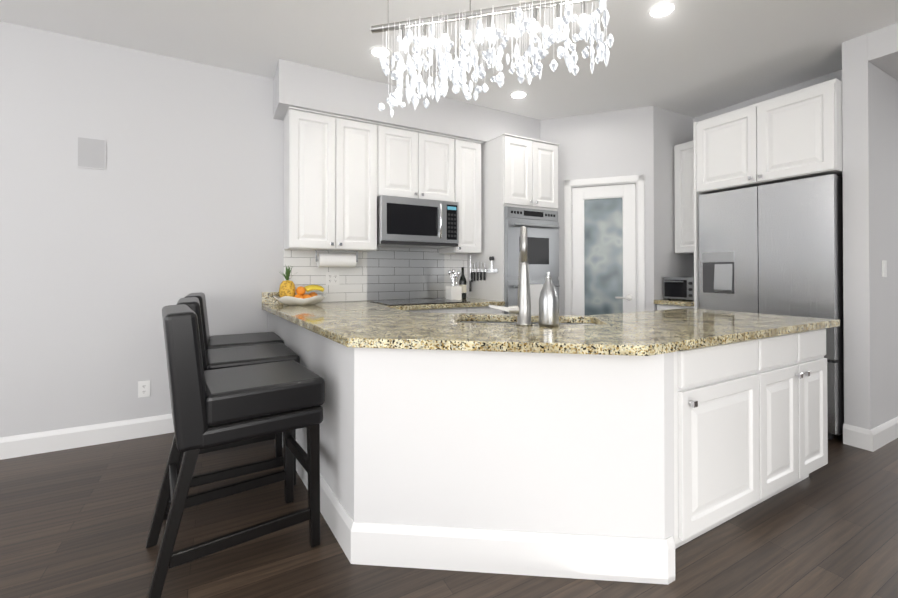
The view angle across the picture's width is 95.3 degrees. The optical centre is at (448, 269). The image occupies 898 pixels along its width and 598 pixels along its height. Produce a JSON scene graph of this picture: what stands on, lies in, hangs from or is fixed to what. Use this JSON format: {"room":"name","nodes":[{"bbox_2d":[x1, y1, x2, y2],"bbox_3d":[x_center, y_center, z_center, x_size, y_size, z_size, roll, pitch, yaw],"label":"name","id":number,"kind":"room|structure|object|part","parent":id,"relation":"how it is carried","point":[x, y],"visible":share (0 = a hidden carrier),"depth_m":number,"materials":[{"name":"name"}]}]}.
{"room":"kitchen","nodes":[
{"label":"kitchen","id":0,"kind":"room"},
{"bbox_2d":[0,21,466,436],"bbox_3d":[-2.320,-0.186,2.936,7.000,2.765,0.120,0,0,-29],"label":"wall","id":1,"kind":"structure","parent":0,"point":[178,198],"depth_m":2.87,"materials":[{"name":"white paint"}]},
{"bbox_2d":[0,414,173,459],"bbox_3d":[-3.359,1.125,2.273,4.308,0.135,0.016,0,0,-29],"label":"baseboard","id":2,"kind":"structure","parent":1,"relation":"attached to","point":[48,441],"depth_m":2.76,"materials":[{"name":"white wood"}]},
{"bbox_2d":[76,136,105,169],"bbox_3d":[-2.444,-0.794,2.798,0.155,0.210,0.006,0,0,-29],"label":"air vent","id":3,"kind":"object","parent":1,"relation":"in","point":[91,153],"visible":1,"depth_m":2.79,"materials":[{"name":"white paint"}]},
{"bbox_2d":[138,380,149,397],"bbox_3d":[-2.184,0.857,2.930,0.070,0.114,0.008,0,0,-29],"label":"outlet","id":4,"kind":"object","parent":1,"relation":"attached to","point":[143,388],"visible":1,"depth_m":2.93,"materials":[{"name":"white plastic"}]},
{"bbox_2d":[283,106,378,251],"bbox_3d":[-0.986,-0.697,3.419,0.700,1.074,0.328,0,0,-29],"label":"upper cabinet","id":5,"kind":"object","parent":1,"relation":"attached to","point":[342,174],"depth_m":3.26,"materials":[{"name":"white wood"}]},
{"bbox_2d":[315,250,357,266],"bbox_3d":[-0.945,-0.088,3.445,0.350,0.142,0.116,0,0,-29],"label":"paper towel","id":6,"kind":"object","parent":5,"relation":"attached to","point":[333,260],"visible":1,"depth_m":3.40,"materials":[{"name":"white paper"}]},
{"bbox_2d":[326,272,338,284],"bbox_3d":[-1.016,0.081,3.572,0.115,0.114,0.008,0,0,-29],"label":"outlet","id":7,"kind":"object","parent":1,"relation":"attached to","point":[332,278],"visible":1,"depth_m":3.57,"materials":[{"name":"white plastic"}]},
{"bbox_2d":[367,247,443,300],"bbox_3d":[-0.398,0.041,3.924,0.798,0.494,0.008,0,0,-29],"label":"backsplash","id":8,"kind":"structure","parent":1,"relation":"attached to","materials":[{"name":"tile"}]},
{"bbox_2d":[379,123,458,201],"bbox_3d":[-0.351,-0.926,3.772,0.750,0.612,0.328,0,0,-29],"label":"upper cabinet","id":9,"kind":"object","parent":1,"relation":"attached to","point":[413,163],"depth_m":3.63,"materials":[{"name":"white wood"}]},
{"bbox_2d":[377,195,458,248],"bbox_3d":[-0.319,-0.410,3.710,0.738,0.405,0.443,0,0,-29],"label":"microwave","id":10,"kind":"object","parent":9,"relation":"attached to","point":[404,222],"visible":1,"depth_m":3.54,"materials":[{"name":"silver metal"}]},
{"bbox_2d":[439,138,482,253],"bbox_3d":[0.108,-0.693,4.025,0.300,1.074,0.328,0,0,-29],"label":"upper cabinet","id":11,"kind":"object","parent":1,"relation":"attached to","point":[469,150],"depth_m":3.89,"materials":[{"name":"white wood"}]},
{"bbox_2d":[0,432,897,597],"bbox_3d":[2.443,1.212,1.552,14.000,0.050,8.100,0,0,-29],"label":"floor","id":12,"kind":"structure","parent":0,"point":[75,522],"depth_m":1.76,"materials":[{"name":"brown wood"}]},
{"bbox_2d":[164,297,299,519],"bbox_3d":[-1.212,0.676,2.294,0.628,1.032,0.477,0,0,-32],"label":"stool","id":13,"kind":"object","parent":12,"relation":"on","point":[219,358],"visible":0.29,"depth_m":2.19,"materials":[{"name":"black leather"}]},
{"bbox_3d":[-1.190,0.417,2.309,0.576,0.513,0.477,0,0,-32],"label":"seat","id":14,"kind":"part","parent":13,"relation":"part of","materials":[{"name":"black leather"}]},
{"bbox_2d":[184,293,283,445],"bbox_3d":[-1.495,0.680,2.804,0.628,1.032,0.477,0,0,-29],"label":"stool","id":15,"kind":"object","parent":12,"relation":"on","point":[230,340],"visible":0.19,"depth_m":2.71,"materials":[{"name":"black leather"}]},
{"bbox_3d":[-1.472,0.420,2.818,0.576,0.513,0.477,0,0,-29],"label":"seat","id":16,"kind":"part","parent":15,"relation":"part of","materials":[{"name":"black leather"}]},
{"bbox_2d":[146,304,324,597],"bbox_3d":[-0.924,0.673,1.775,0.628,1.032,0.477,0,0,-36],"label":"stool","id":17,"kind":"object","parent":12,"relation":"on","point":[216,407],"visible":1,"depth_m":1.61,"materials":[{"name":"black leather"}]},
{"bbox_3d":[-0.903,0.413,1.792,0.576,0.513,0.477,0,0,-36],"label":"seat","id":18,"kind":"part","parent":17,"relation":"part of","materials":[{"name":"black leather"}]},
{"bbox_2d":[261,250,296,446],"bbox_3d":[-0.595,0.492,2.758,1.080,1.409,1.852,0,0,-29],"label":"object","id":19,"kind":"object","parent":12,"relation":"on","point":[282,318],"depth_m":3.05,"materials":[{"name":"white paint"}]},
{"bbox_2d":[273,265,326,305],"bbox_3d":[-1.188,0.122,3.283,0.411,0.331,0.265,0,0,-29],"label":"fruit bowl","id":20,"kind":"object","parent":19,"relation":"on","point":[287,292],"visible":1,"depth_m":3.22,"materials":[{"name":"white ceramic"}]},
{"bbox_3d":[-1.188,0.246,3.282,0.411,0.083,0.265,0,0,-29],"label":"dish","id":21,"kind":"part","parent":20,"relation":"part of","materials":[{"name":"white ceramic"}]},
{"bbox_3d":[-0.313,1.113,2.439,1.211,0.160,2.674,0,0,-29],"label":"peninsula baseboard","id":22,"kind":"part","parent":19,"relation":"part of","materials":[{"name":"white wood"}]},
{"bbox_2d":[481,133,559,188],"bbox_3d":[0.265,-0.013,3.907,1.536,2.433,0.682,0,0,-29],"label":"unit","id":23,"kind":"object","parent":12,"relation":"on","point":[506,157],"depth_m":3.85,"materials":[{"name":"white paint"}]},
{"bbox_2d":[446,269,461,299],"bbox_3d":[0.056,0.141,3.873,0.138,0.293,0.110,0,0,-29],"label":"utensil crock","id":24,"kind":"object","parent":23,"relation":"on","point":[453,292],"visible":0.98,"depth_m":3.83,"materials":[{"name":"white ceramic"}]},
{"bbox_2d":[459,267,466,298],"bbox_3d":[0.136,0.134,4.031,0.075,0.310,0.075,0,0,-29],"label":"bottle","id":25,"kind":"object","parent":23,"relation":"on","point":[462,281],"visible":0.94,"depth_m":4.00,"materials":[{"name":"black glass"}]},
{"bbox_2d":[469,254,497,291],"bbox_3d":[0.329,0.034,3.971,0.030,0.380,0.466,0,0,-29],"label":"rail","id":26,"kind":"object","parent":23,"relation":"attached to","point":[484,271],"visible":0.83,"depth_m":4.03,"materials":[{"name":"silver metal"}]},
{"bbox_2d":[467,133,559,313],"bbox_3d":[0.654,-0.012,4.101,0.670,2.434,0.715,0,0,-29],"label":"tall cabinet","id":27,"kind":"object","parent":23,"relation":"in","point":[519,174],"depth_m":3.84,"materials":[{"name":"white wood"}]},
{"bbox_2d":[530,284,542,314],"bbox_3d":[0.779,0.318,3.773,0.200,0.358,0.038,0,0,-29],"label":"dish towel","id":28,"kind":"object","parent":23,"relation":"hanging from","point":[535,289],"depth_m":3.76,"materials":[{"name":"white fabric"}]},
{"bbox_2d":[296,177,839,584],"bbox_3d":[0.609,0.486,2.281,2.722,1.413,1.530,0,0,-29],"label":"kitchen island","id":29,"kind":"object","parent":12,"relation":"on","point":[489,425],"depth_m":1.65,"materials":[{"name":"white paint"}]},
{"bbox_2d":[370,298,469,305],"bbox_3d":[-0.261,0.283,3.610,0.740,0.007,0.510,0,0,-29],"label":"cooktop","id":30,"kind":"object","parent":29,"relation":"in","point":[437,300],"depth_m":3.56,"materials":[{"name":"black glass"}]},
{"bbox_2d":[489,226,531,325],"bbox_3d":[0.338,0.026,2.086,0.275,0.501,0.200,0,0,-29],"label":"faucet","id":31,"kind":"object","parent":29,"relation":"on","point":[522,309],"depth_m":2.02,"materials":[{"name":"silver metal"}]},
{"bbox_2d":[462,321,596,324],"bbox_3d":[0.441,0.422,2.272,0.872,0.209,0.797,0,0,-29],"label":"sink basin","id":32,"kind":"object","parent":29,"relation":"in","point":[533,322],"depth_m":2.43,"materials":[{"name":"silver metal"}]},
{"bbox_2d":[539,272,558,326],"bbox_3d":[0.489,0.144,2.008,0.096,0.263,0.096,0,0,-29],"label":"bottle","id":33,"kind":"object","parent":29,"relation":"on","point":[548,307],"visible":1,"depth_m":1.97,"materials":[{"name":"silver metal"}]},
{"bbox_2d":[262,297,839,355],"bbox_3d":[0.329,0.301,2.789,2.725,0.038,2.693,0,0,-29],"label":"countertop","id":34,"kind":"structure","parent":29,"relation":"on","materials":[{"name":"stone"}]},
{"bbox_2d":[654,299,693,305],"bbox_3d":[2.315,0.258,3.891,0.658,0.138,0.352,0,0,-29],"label":"countertop","id":35,"kind":"structure","parent":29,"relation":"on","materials":[{"name":"stone"}]},
{"bbox_2d":[663,277,693,300],"bbox_3d":[2.248,0.180,3.852,0.357,0.215,0.300,0,0,-29],"label":"toaster oven","id":36,"kind":"object","parent":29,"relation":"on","point":[678,287],"visible":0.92,"depth_m":3.78,"materials":[{"name":"silver metal"}]},
{"bbox_2d":[698,174,843,439],"bbox_3d":[2.655,0.274,3.326,0.595,1.850,0.910,0,0,-29],"label":"fridge","id":37,"kind":"object","parent":12,"relation":"on","point":[775,248],"visible":0.42,"depth_m":3.05,"materials":[{"name":"silver metal"}]},
{"bbox_2d":[0,0,897,119],"bbox_3d":[2.443,-1.617,1.571,14.000,0.080,8.100,0,0,-29],"label":"ceiling","id":38,"kind":"structure","parent":0,"point":[692,58],"depth_m":2.79,"materials":[{"name":"white paint"}]},
{"bbox_2d":[369,46,391,57],"bbox_3d":[-0.494,-1.575,2.950,0.164,0.026,0.164,0,0,-29],"label":"recessed light","id":39,"kind":"object","parent":38,"relation":"in","point":[374,51],"visible":0.73,"depth_m":2.93,"materials":[{"name":"white"}]},
{"bbox_2d":[273,59,539,143],"bbox_3d":[-0.246,-1.397,3.812,2.530,0.328,0.369,0,0,-29],"label":"soffit","id":40,"kind":"structure","parent":38,"relation":"attached to","point":[302,86],"depth_m":3.42,"materials":[{"name":"white paint"}]},
{"bbox_2d":[371,0,613,117],"bbox_3d":[0.198,-1.155,1.822,1.160,0.839,0.169,0,0,13],"label":"chandelier","id":41,"kind":"object","parent":38,"relation":"hanging from","point":[449,65],"visible":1,"depth_m":1.80,"materials":[{"name":"clear glass"}]},
{"bbox_2d":[509,91,527,98],"bbox_3d":[0.622,-1.571,3.660,0.164,0.026,0.164,0,0,-29],"label":"recessed light","id":42,"kind":"object","parent":38,"relation":"in","point":[518,94],"visible":0.81,"depth_m":3.65,"materials":[{"name":"white"}]},
{"bbox_2d":[647,1,677,18],"bbox_3d":[1.290,-1.579,2.475,0.164,0.026,0.164,0,0,-29],"label":"recessed light","id":43,"kind":"object","parent":38,"relation":"in","point":[661,9],"visible":0.94,"depth_m":2.46,"materials":[{"name":"white"}]},
{"bbox_2d":[868,22,897,79],"bbox_3d":[4.316,-1.490,0.773,0.795,0.184,4.889,0,0,-29],"label":"header beam","id":44,"kind":"structure","parent":38,"relation":"attached to","point":[883,49],"depth_m":2.68,"materials":[{"name":"white paint"}]},
{"bbox_2d":[540,106,653,314],"bbox_3d":[1.466,-0.178,4.131,1.071,2.765,0.110,0,0,20],"label":"wall","id":45,"kind":"structure","parent":0,"point":[608,144],"depth_m":4.04,"materials":[{"name":"white paint"}]},
{"bbox_2d":[572,184,635,314],"bbox_3d":[1.531,0.181,4.072,0.424,2.023,0.467,0,0,-29],"label":"pantry door","id":46,"kind":"structure","parent":45,"relation":"in","point":[603,249],"depth_m":4.07,"materials":[{"name":"white wood"}]},
{"bbox_2d":[564,174,644,314],"bbox_3d":[1.542,0.149,4.090,0.744,2.112,0.131,0,0,20],"label":"door frame","id":47,"kind":"structure","parent":45,"relation":"attached to","point":[637,180],"depth_m":4.01,"materials":[{"name":"white wood"}]},
{"bbox_2d":[653,106,693,310],"bbox_3d":[2.260,-0.178,4.130,0.770,2.765,0.110,0,0,-29],"label":"wall","id":48,"kind":"structure","parent":0,"point":[671,129],"depth_m":3.99,"materials":[{"name":"white paint"}]},
{"bbox_2d":[674,141,693,253],"bbox_3d":[2.438,-0.691,3.967,0.376,1.070,0.330,0,0,-29],"label":"upper cabinet","id":49,"kind":"object","parent":48,"relation":"attached to","point":[684,190],"visible":0.25,"depth_m":3.95,"materials":[{"name":"white wood"}]},
{"bbox_2d":[693,70,841,122],"bbox_3d":[2.889,-0.181,3.666,0.120,2.765,1.310,0,0,-29],"label":"wall","id":50,"kind":"structure","parent":0,"point":[818,80],"depth_m":3.60,"materials":[{"name":"white paint"}]},
{"bbox_2d":[693,78,842,194],"bbox_3d":[2.660,-0.988,3.334,0.602,0.625,0.935,0,0,-29],"label":"upper cabinet","id":51,"kind":"object","parent":50,"relation":"attached to","point":[795,135],"depth_m":3.10,"materials":[{"name":"white wood"}]},
{"bbox_2d":[842,33,897,429],"bbox_3d":[3.100,-0.186,2.960,0.795,2.765,0.130,0,0,-29],"label":"wall","id":52,"kind":"structure","parent":0,"point":[870,166],"depth_m":2.79,"materials":[{"name":"white paint"}]},
{"bbox_2d":[843,416,897,451],"bbox_3d":[3.096,1.129,2.941,0.812,0.135,0.148,0,0,-29],"label":"baseboard","id":53,"kind":"structure","parent":52,"relation":"attached to","point":[877,437],"depth_m":2.76,"materials":[{"name":"white wood"}]},
{"bbox_2d":[882,260,886,276],"bbox_3d":[3.018,-0.004,2.834,0.072,0.116,0.008,0,0,-29],"label":"switch plate","id":54,"kind":"object","parent":52,"relation":"attached to","point":[884,268],"visible":0.96,"depth_m":2.82,"materials":[{"name":"white plastic"}]}
]}

